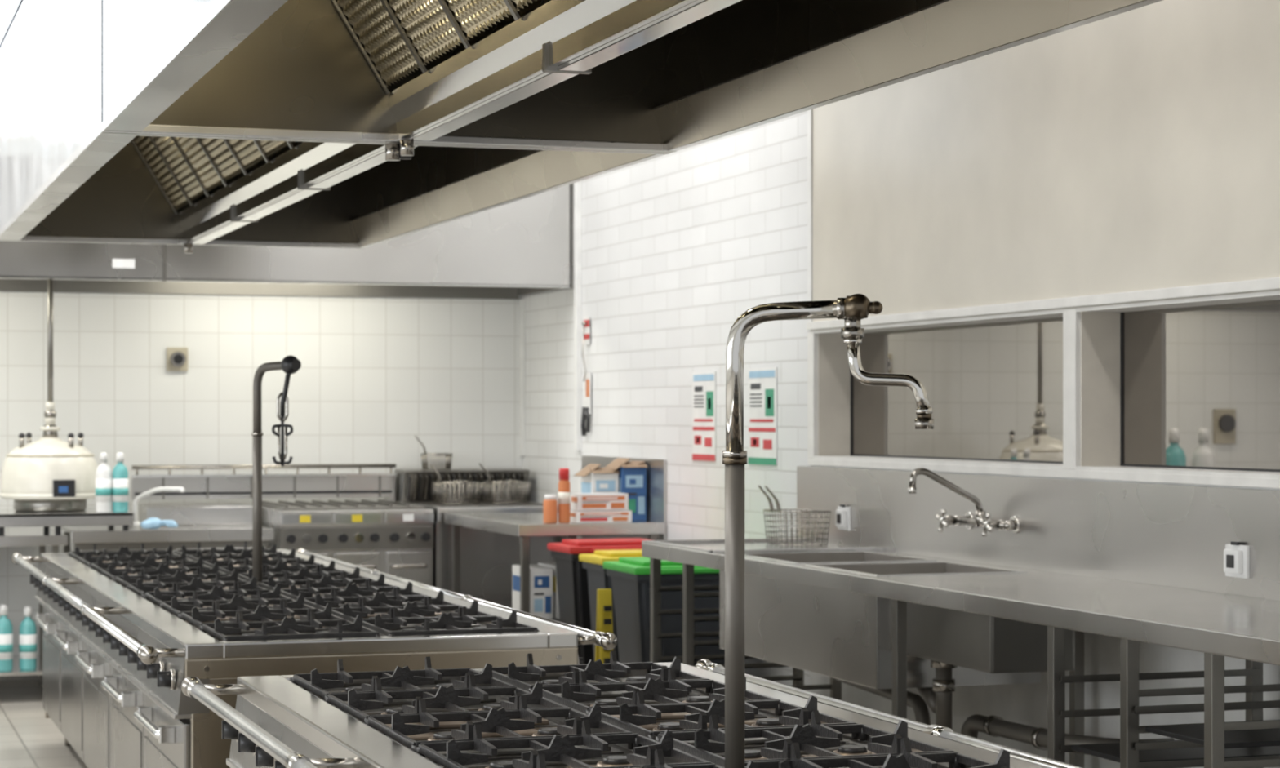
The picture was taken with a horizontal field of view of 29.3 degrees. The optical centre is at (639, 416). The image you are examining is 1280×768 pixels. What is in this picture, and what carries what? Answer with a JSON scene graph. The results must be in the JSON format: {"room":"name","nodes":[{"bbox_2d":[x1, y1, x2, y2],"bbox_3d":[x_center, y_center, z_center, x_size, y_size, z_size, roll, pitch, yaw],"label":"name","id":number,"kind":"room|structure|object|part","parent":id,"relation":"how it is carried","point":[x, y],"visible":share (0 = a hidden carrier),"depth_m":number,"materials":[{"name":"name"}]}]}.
{"room":"commercial kitchen","nodes":[
{"label":"commercial kitchen","id":0,"kind":"room"},
{"bbox_2d":[0,680,88,767],"bbox_3d":[-1.986,1.600,6.427,8.700,0.100,16.450,0,0,-18],"label":"floor","id":1,"kind":"structure","parent":0,"point":[28,739],"depth_m":11.94,"materials":[{"name":"tile"}]},
{"bbox_2d":[0,503,273,684],"bbox_3d":[-4.107,1.035,13.541,3.980,1.030,1.150,0,0,-18],"label":"countertop","id":2,"kind":"structure","parent":1,"relation":"on","point":[217,526],"depth_m":13.57,"materials":[{"name":"metal"}]},
{"bbox_2d":[0,604,13,671],"bbox_3d":[-3.454,1.201,13.290,0.098,0.356,0.098,0,0,-18],"label":"detergent bottle","id":3,"kind":"object","parent":2,"relation":"on","point":[6,625],"visible":1,"depth_m":13.26,"materials":[{"name":"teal plastic"}]},
{"bbox_2d":[18,606,36,670],"bbox_3d":[-3.337,1.208,13.350,0.094,0.342,0.094,0,0,-18],"label":"detergent bottle","id":4,"kind":"object","parent":2,"relation":"on","point":[28,628],"visible":1,"depth_m":13.31,"materials":[{"name":"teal plastic"}]},
{"bbox_2d":[0,507,133,536],"bbox_3d":[-3.270,0.590,13.752,0.740,0.119,0.840,0,0,-18],"label":"stand","id":5,"kind":"object","parent":2,"relation":"on","point":[9,517],"visible":0.79,"depth_m":13.38,"materials":[{"name":"metal"}]},
{"bbox_2d":[0,279,97,511],"bbox_3d":[-3.306,-0.185,13.733,0.564,1.429,0.576,0,0,-18],"label":"machine","id":6,"kind":"object","parent":5,"relation":"on","point":[49,473],"visible":0.99,"depth_m":13.56,"materials":[{"name":"metal"}]},
{"bbox_2d":[95,453,111,512],"bbox_3d":[-2.960,0.365,13.518,0.090,0.328,0.090,0,0,-18],"label":"detergent bottle","id":7,"kind":"object","parent":5,"relation":"on","point":[103,473],"visible":1,"depth_m":13.48,"materials":[{"name":"white plastic"}]},
{"bbox_2d":[111,453,128,511],"bbox_3d":[-2.875,0.365,13.546,0.090,0.328,0.090,0,0,-18],"label":"detergent bottle","id":8,"kind":"object","parent":5,"relation":"on","point":[120,473],"visible":1,"depth_m":13.51,"materials":[{"name":"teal plastic"}]},
{"bbox_2d":[129,486,184,527],"bbox_3d":[-2.734,0.513,13.846,0.355,0.232,0.060,0,0,24],"label":"faucet","id":9,"kind":"object","parent":2,"relation":"on","point":[135,524],"visible":0.94,"depth_m":13.87,"materials":[{"name":"white metal"}]},
{"bbox_2d":[140,517,177,528],"bbox_3d":[-2.658,0.595,13.583,0.213,0.065,0.112,0,0,1],"label":"glove","id":10,"kind":"object","parent":2,"relation":"on","point":[153,522],"visible":1,"depth_m":13.55,"materials":[{"name":"blue rubber"}]},
{"bbox_2d":[130,463,433,586],"bbox_3d":[-2.097,0.919,14.217,1.580,1.262,1.180,0,0,-18],"label":"range","id":11,"kind":"object","parent":1,"relation":"on","point":[387,535],"visible":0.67,"depth_m":13.94,"materials":[{"name":"metal"}]},
{"bbox_2d":[11,542,617,767],"bbox_3d":[-1.526,1.078,9.485,1.414,0.944,5.022,0,0,-18],"label":"range","id":12,"kind":"object","parent":1,"relation":"on","point":[123,628],"visible":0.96,"depth_m":8.12,"materials":[{"name":"metal"}]},
{"bbox_2d":[251,355,301,585],"bbox_3d":[-1.400,0.212,9.424,0.072,0.888,0.287,0,0,-40],"label":"tap","id":13,"kind":"object","parent":12,"relation":"on","point":[290,365],"visible":0.98,"depth_m":9.49,"materials":[{"name":"silver metal"}]},
{"bbox_3d":[-1.526,0.675,9.485,1.414,0.052,5.022,0,0,-18],"label":"rail","id":14,"kind":"part","parent":12,"relation":"part of","materials":[{"name":"metal"}]},
{"bbox_2d":[394,468,567,599],"bbox_3d":[-0.962,0.938,14.606,0.780,1.225,1.120,0,0,-18],"label":"kitchen counter","id":15,"kind":"object","parent":1,"relation":"on","point":[487,558],"visible":0.44,"depth_m":14.11,"materials":[{"name":"metal"}]},
{"bbox_2d":[414,435,453,469],"bbox_3d":[-1.271,0.221,14.924,0.230,0.205,0.148,0,0,-18],"label":"basket","id":16,"kind":"object","parent":15,"relation":"on","point":[448,458],"visible":0.99,"depth_m":14.89,"materials":[{"name":"silver metal"}]},
{"bbox_2d":[429,463,482,503],"bbox_3d":[-1.115,0.396,14.491,0.291,0.235,0.347,0,0,-18],"label":"basket","id":17,"kind":"object","parent":15,"relation":"on","point":[440,482],"visible":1,"depth_m":14.43,"materials":[{"name":"silver metal"}]},
{"bbox_2d":[479,463,531,503],"bbox_3d":[-0.831,0.396,14.586,0.291,0.235,0.347,0,0,-18],"label":"basket","id":18,"kind":"object","parent":15,"relation":"on","point":[489,481],"visible":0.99,"depth_m":14.52,"materials":[{"name":"silver metal"}]},
{"bbox_2d":[444,455,666,622],"bbox_3d":[-0.485,0.887,13.300,0.798,1.325,1.560,0,0,-18],"label":"work table","id":19,"kind":"object","parent":1,"relation":"on","point":[524,525],"visible":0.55,"depth_m":12.76,"materials":[{"name":"metal"}]},
{"bbox_2d":[512,564,552,618],"bbox_3d":[-0.559,0.909,12.699,0.122,0.260,0.353,0,0,-18],"label":"box","id":20,"kind":"object","parent":19,"relation":"on","point":[540,577],"visible":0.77,"depth_m":12.54,"materials":[{"name":"white cardboard"}]},
{"bbox_2d":[537,562,559,618],"bbox_3d":[-0.421,0.904,12.745,0.132,0.270,0.353,0,0,-18],"label":"box","id":21,"kind":"object","parent":19,"relation":"on","point":[552,565],"visible":0.13,"depth_m":12.60,"materials":[{"name":"white cardboard"}]},
{"bbox_2d":[543,494,557,523],"bbox_3d":[-0.462,0.476,12.602,0.072,0.143,0.072,0,0,-18],"label":"plastic jar","id":22,"kind":"object","parent":19,"relation":"on","point":[550,504],"visible":1,"depth_m":12.57,"materials":[{"name":"orange plastic"}]},
{"bbox_2d":[558,468,570,523],"bbox_3d":[-0.391,0.408,12.625,0.063,0.280,0.063,0,0,-18],"label":"bottle","id":23,"kind":"object","parent":19,"relation":"on","point":[564,494],"visible":1,"depth_m":12.60,"materials":[{"name":"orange plastic"}]},
{"bbox_2d":[569,510,631,523],"bbox_3d":[-0.206,0.519,12.717,0.302,0.060,0.143,0,0,-18],"label":"box","id":24,"kind":"object","parent":19,"relation":"on","point":[575,516],"visible":0.91,"depth_m":12.65,"materials":[{"name":"white cardboard"}]},
{"bbox_2d":[570,493,628,511],"bbox_3d":[-0.211,0.444,12.715,0.272,0.085,0.143,0,0,-18],"label":"box","id":25,"kind":"object","parent":24,"relation":"on","point":[579,501],"visible":1,"depth_m":12.65,"materials":[{"name":"white cardboard"}]},
{"bbox_2d":[573,463,619,493],"bbox_3d":[-0.231,0.401,12.959,0.186,0.297,0.228,0,0,-18],"label":"box","id":26,"kind":"object","parent":25,"relation":"on","point":[601,480],"visible":0.58,"depth_m":12.88,"materials":[{"name":"white cardboard"}]},
{"bbox_2d":[605,457,647,520],"bbox_3d":[-0.084,0.386,12.992,0.176,0.327,0.258,0,0,-18],"label":"box","id":27,"kind":"object","parent":19,"relation":"on","point":[633,474],"visible":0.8,"depth_m":12.90,"materials":[{"name":"blue cardboard"}]},
{"bbox_2d":[546,537,651,664],"bbox_3d":[-0.151,1.085,12.271,0.540,0.930,0.457,0,0,-18],"label":"wheelie bin","id":28,"kind":"object","parent":1,"relation":"on","point":[574,606],"visible":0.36,"depth_m":12.09,"materials":[{"name":"black plastic"}]},
{"bbox_2d":[595,588,613,663],"bbox_3d":[-0.163,1.170,11.225,0.065,0.757,0.167,0,0,-18],"label":"sign","id":29,"kind":"object","parent":1,"relation":"on","point":[604,603],"visible":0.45,"depth_m":11.21,"materials":[{"name":"yellow plastic"}]},
{"bbox_2d":[578,549,641,662],"bbox_3d":[0.007,1.100,11.829,0.520,0.900,0.437,0,0,-18],"label":"wheelie bin","id":30,"kind":"object","parent":1,"relation":"on","point":[597,579],"visible":0.21,"depth_m":11.73,"materials":[{"name":"grey plastic"}]},
{"bbox_2d":[181,650,1082,767],"bbox_3d":[0.205,1.078,4.296,1.414,0.944,4.342,0,0,-18],"label":"range","id":31,"kind":"object","parent":1,"relation":"on","point":[595,714],"visible":0.98,"depth_m":5.25,"materials":[{"name":"metal"}]},
{"bbox_2d":[722,293,933,767],"bbox_3d":[0.341,0.216,4.462,0.388,0.879,0.049,0,0,11],"label":"tap","id":32,"kind":"object","parent":31,"relation":"on","point":[855,308],"visible":1,"depth_m":4.48,"materials":[{"name":"silver metal"}]},
{"bbox_2d":[602,556,724,665],"bbox_3d":[0.195,1.105,11.359,0.620,0.890,0.547,0,0,-18],"label":"wheelie bin","id":33,"kind":"object","parent":1,"relation":"on","point":[630,576],"visible":0.38,"depth_m":11.16,"materials":[{"name":"grey plastic"}]},
{"bbox_2d":[641,537,1279,767],"bbox_3d":[1.294,1.045,7.923,0.774,1.022,5.812,0,0,-18],"label":"sink counter","id":34,"kind":"object","parent":1,"relation":"on","point":[875,620],"visible":0.88,"depth_m":8.03,"materials":[{"name":"metal"}]},
{"bbox_2d":[757,484,831,546],"bbox_3d":[0.641,0.420,10.460,0.271,0.255,0.267,0,0,-18],"label":"basket","id":35,"kind":"object","parent":34,"relation":"on","point":[771,509],"visible":1,"depth_m":10.44,"materials":[{"name":"silver metal"}]},
{"bbox_2d":[0,291,522,681],"bbox_3d":[-4.553,-0.550,14.120,8.700,4.200,0.150,0,0,-18],"label":"wall","id":36,"kind":"structure","parent":0,"point":[375,375],"depth_m":14.77,"materials":[{"name":"tile"}]},
{"bbox_2d":[166,347,187,371],"bbox_3d":[-2.757,-0.340,14.608,0.125,0.140,0.059,0,0,-18],"label":"switch","id":37,"kind":"object","parent":36,"relation":"attached to","point":[176,357],"visible":1,"depth_m":14.60,"materials":[{"name":"beige plastic"}]},
{"bbox_2d":[0,183,573,299],"bbox_3d":[-3.277,-1.065,13.850,5.749,0.670,1.166,0,0,-18],"label":"exhaust hood","id":38,"kind":"object","parent":36,"relation":"attached to","point":[524,246],"visible":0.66,"depth_m":13.96,"materials":[{"name":"metal"}]},
{"bbox_2d":[522,0,1279,767],"bbox_3d":[1.921,-0.550,7.630,0.226,4.200,16.260,0,0,-18],"label":"wall","id":39,"kind":"structure","parent":0,"point":[1139,148],"depth_m":9.34,"materials":[{"name":"tile"}]},
{"bbox_2d":[519,298,524,456],"bbox_3d":[-0.735,-0.240,15.283,0.020,0.980,0.060,0,0,-18],"label":"trim","id":40,"kind":"structure","parent":39,"relation":"attached to","point":[522,302],"depth_m":15.26,"materials":[{"name":"white plastic"}]},
{"bbox_2d":[573,181,581,451],"bbox_3d":[-0.359,-1.225,14.143,0.030,2.850,0.060,0,0,-18],"label":"trim","id":41,"kind":"structure","parent":39,"relation":"attached to","point":[577,186],"depth_m":14.12,"materials":[{"name":"white plastic"}]},
{"bbox_2d":[580,315,591,435],"bbox_3d":[-0.309,-0.228,13.977,0.040,0.684,0.134,0,0,-18],"label":"sign","id":42,"kind":"object","parent":39,"relation":"attached to","point":[586,410],"visible":1,"depth_m":13.97,"materials":[{"name":"plastic"}]},
{"bbox_2d":[692,371,715,461],"bbox_3d":[0.317,0.000,12.150,0.006,0.440,0.330,0,0,-18],"label":"poster","id":43,"kind":"object","parent":39,"relation":"attached to","point":[704,384],"visible":1,"depth_m":12.14,"materials":[{"name":"white paper"}]},
{"bbox_2d":[747,367,777,465],"bbox_3d":[0.569,0.000,11.396,0.006,0.450,0.360,0,0,-18],"label":"poster","id":44,"kind":"object","parent":39,"relation":"attached to","point":[762,382],"visible":1,"depth_m":11.38,"materials":[{"name":"white paper"}]},
{"bbox_2d":[807,109,812,322],"bbox_3d":[0.752,-1.525,10.814,0.012,2.250,0.040,0,0,-18],"label":"trim","id":45,"kind":"structure","parent":39,"relation":"attached to","point":[809,112],"depth_m":10.80,"materials":[{"name":"white plastic"}]},
{"bbox_2d":[835,504,850,530],"bbox_3d":[0.858,0.430,10.406,0.033,0.110,0.120,0,0,-18],"label":"power outlet","id":46,"kind":"object","parent":39,"relation":"attached to","point":[842,515],"visible":1,"depth_m":10.38,"materials":[{"name":"white plastic"}]},
{"bbox_2d":[813,309,1062,469],"bbox_3d":[1.213,-0.095,9.703,0.187,0.561,2.280,0,0,-18],"label":"window","id":47,"kind":"structure","parent":39,"relation":"in","point":[993,384],"depth_m":9.79,"materials":[{"name":"clear glass"}]},
{"bbox_2d":[907,467,1020,537],"bbox_3d":[1.235,0.314,9.043,0.382,0.251,0.498,0,0,21],"label":"faucet","id":48,"kind":"object","parent":39,"relation":"attached to","point":[1013,525],"visible":1,"depth_m":8.97,"materials":[{"name":"silver metal"}]},
{"bbox_2d":[806,277,1279,488],"bbox_3d":[1.602,-0.100,8.246,0.018,0.631,5.430,0,0,-18],"label":"window frame","id":49,"kind":"structure","parent":39,"relation":"attached to","point":[1070,317],"depth_m":8.55,"materials":[{"name":"paint"}]},
{"bbox_2d":[1075,290,1279,478],"bbox_3d":[1.981,-0.095,7.402,0.187,0.561,2.390,0,0,-18],"label":"window","id":50,"kind":"structure","parent":39,"relation":"in","point":[1184,386],"depth_m":8.15,"materials":[{"name":"clear glass"}]},
{"bbox_2d":[1223,541,1249,578],"bbox_3d":[1.823,0.440,7.513,0.033,0.110,0.120,0,0,-18],"label":"power outlet","id":51,"kind":"object","parent":39,"relation":"attached to","point":[1236,556],"visible":1,"depth_m":7.49,"materials":[{"name":"white plastic"}]},
{"bbox_3d":[-1.986,-2.700,6.427,8.700,0.100,16.450,0,0,-18],"label":"ceiling","id":52,"kind":"structure","parent":0,"visible":0},
{"bbox_2d":[0,0,671,253],"bbox_3d":[-1.435,-1.705,9.388,1.720,1.890,4.520,0,0,-18],"label":"hood","id":53,"kind":"object","parent":52,"relation":"attached to","point":[63,179],"visible":0.35,"depth_m":9.96,"materials":[{"name":"metal"}]},
{"bbox_2d":[101,0,1163,155],"bbox_3d":[0.041,-1.705,4.963,1.720,1.890,4.790,0,0,-18],"label":"hood","id":54,"kind":"object","parent":52,"relation":"hanging from","point":[654,76],"visible":1,"depth_m":6.66,"materials":[{"name":"metal"}]}
]}

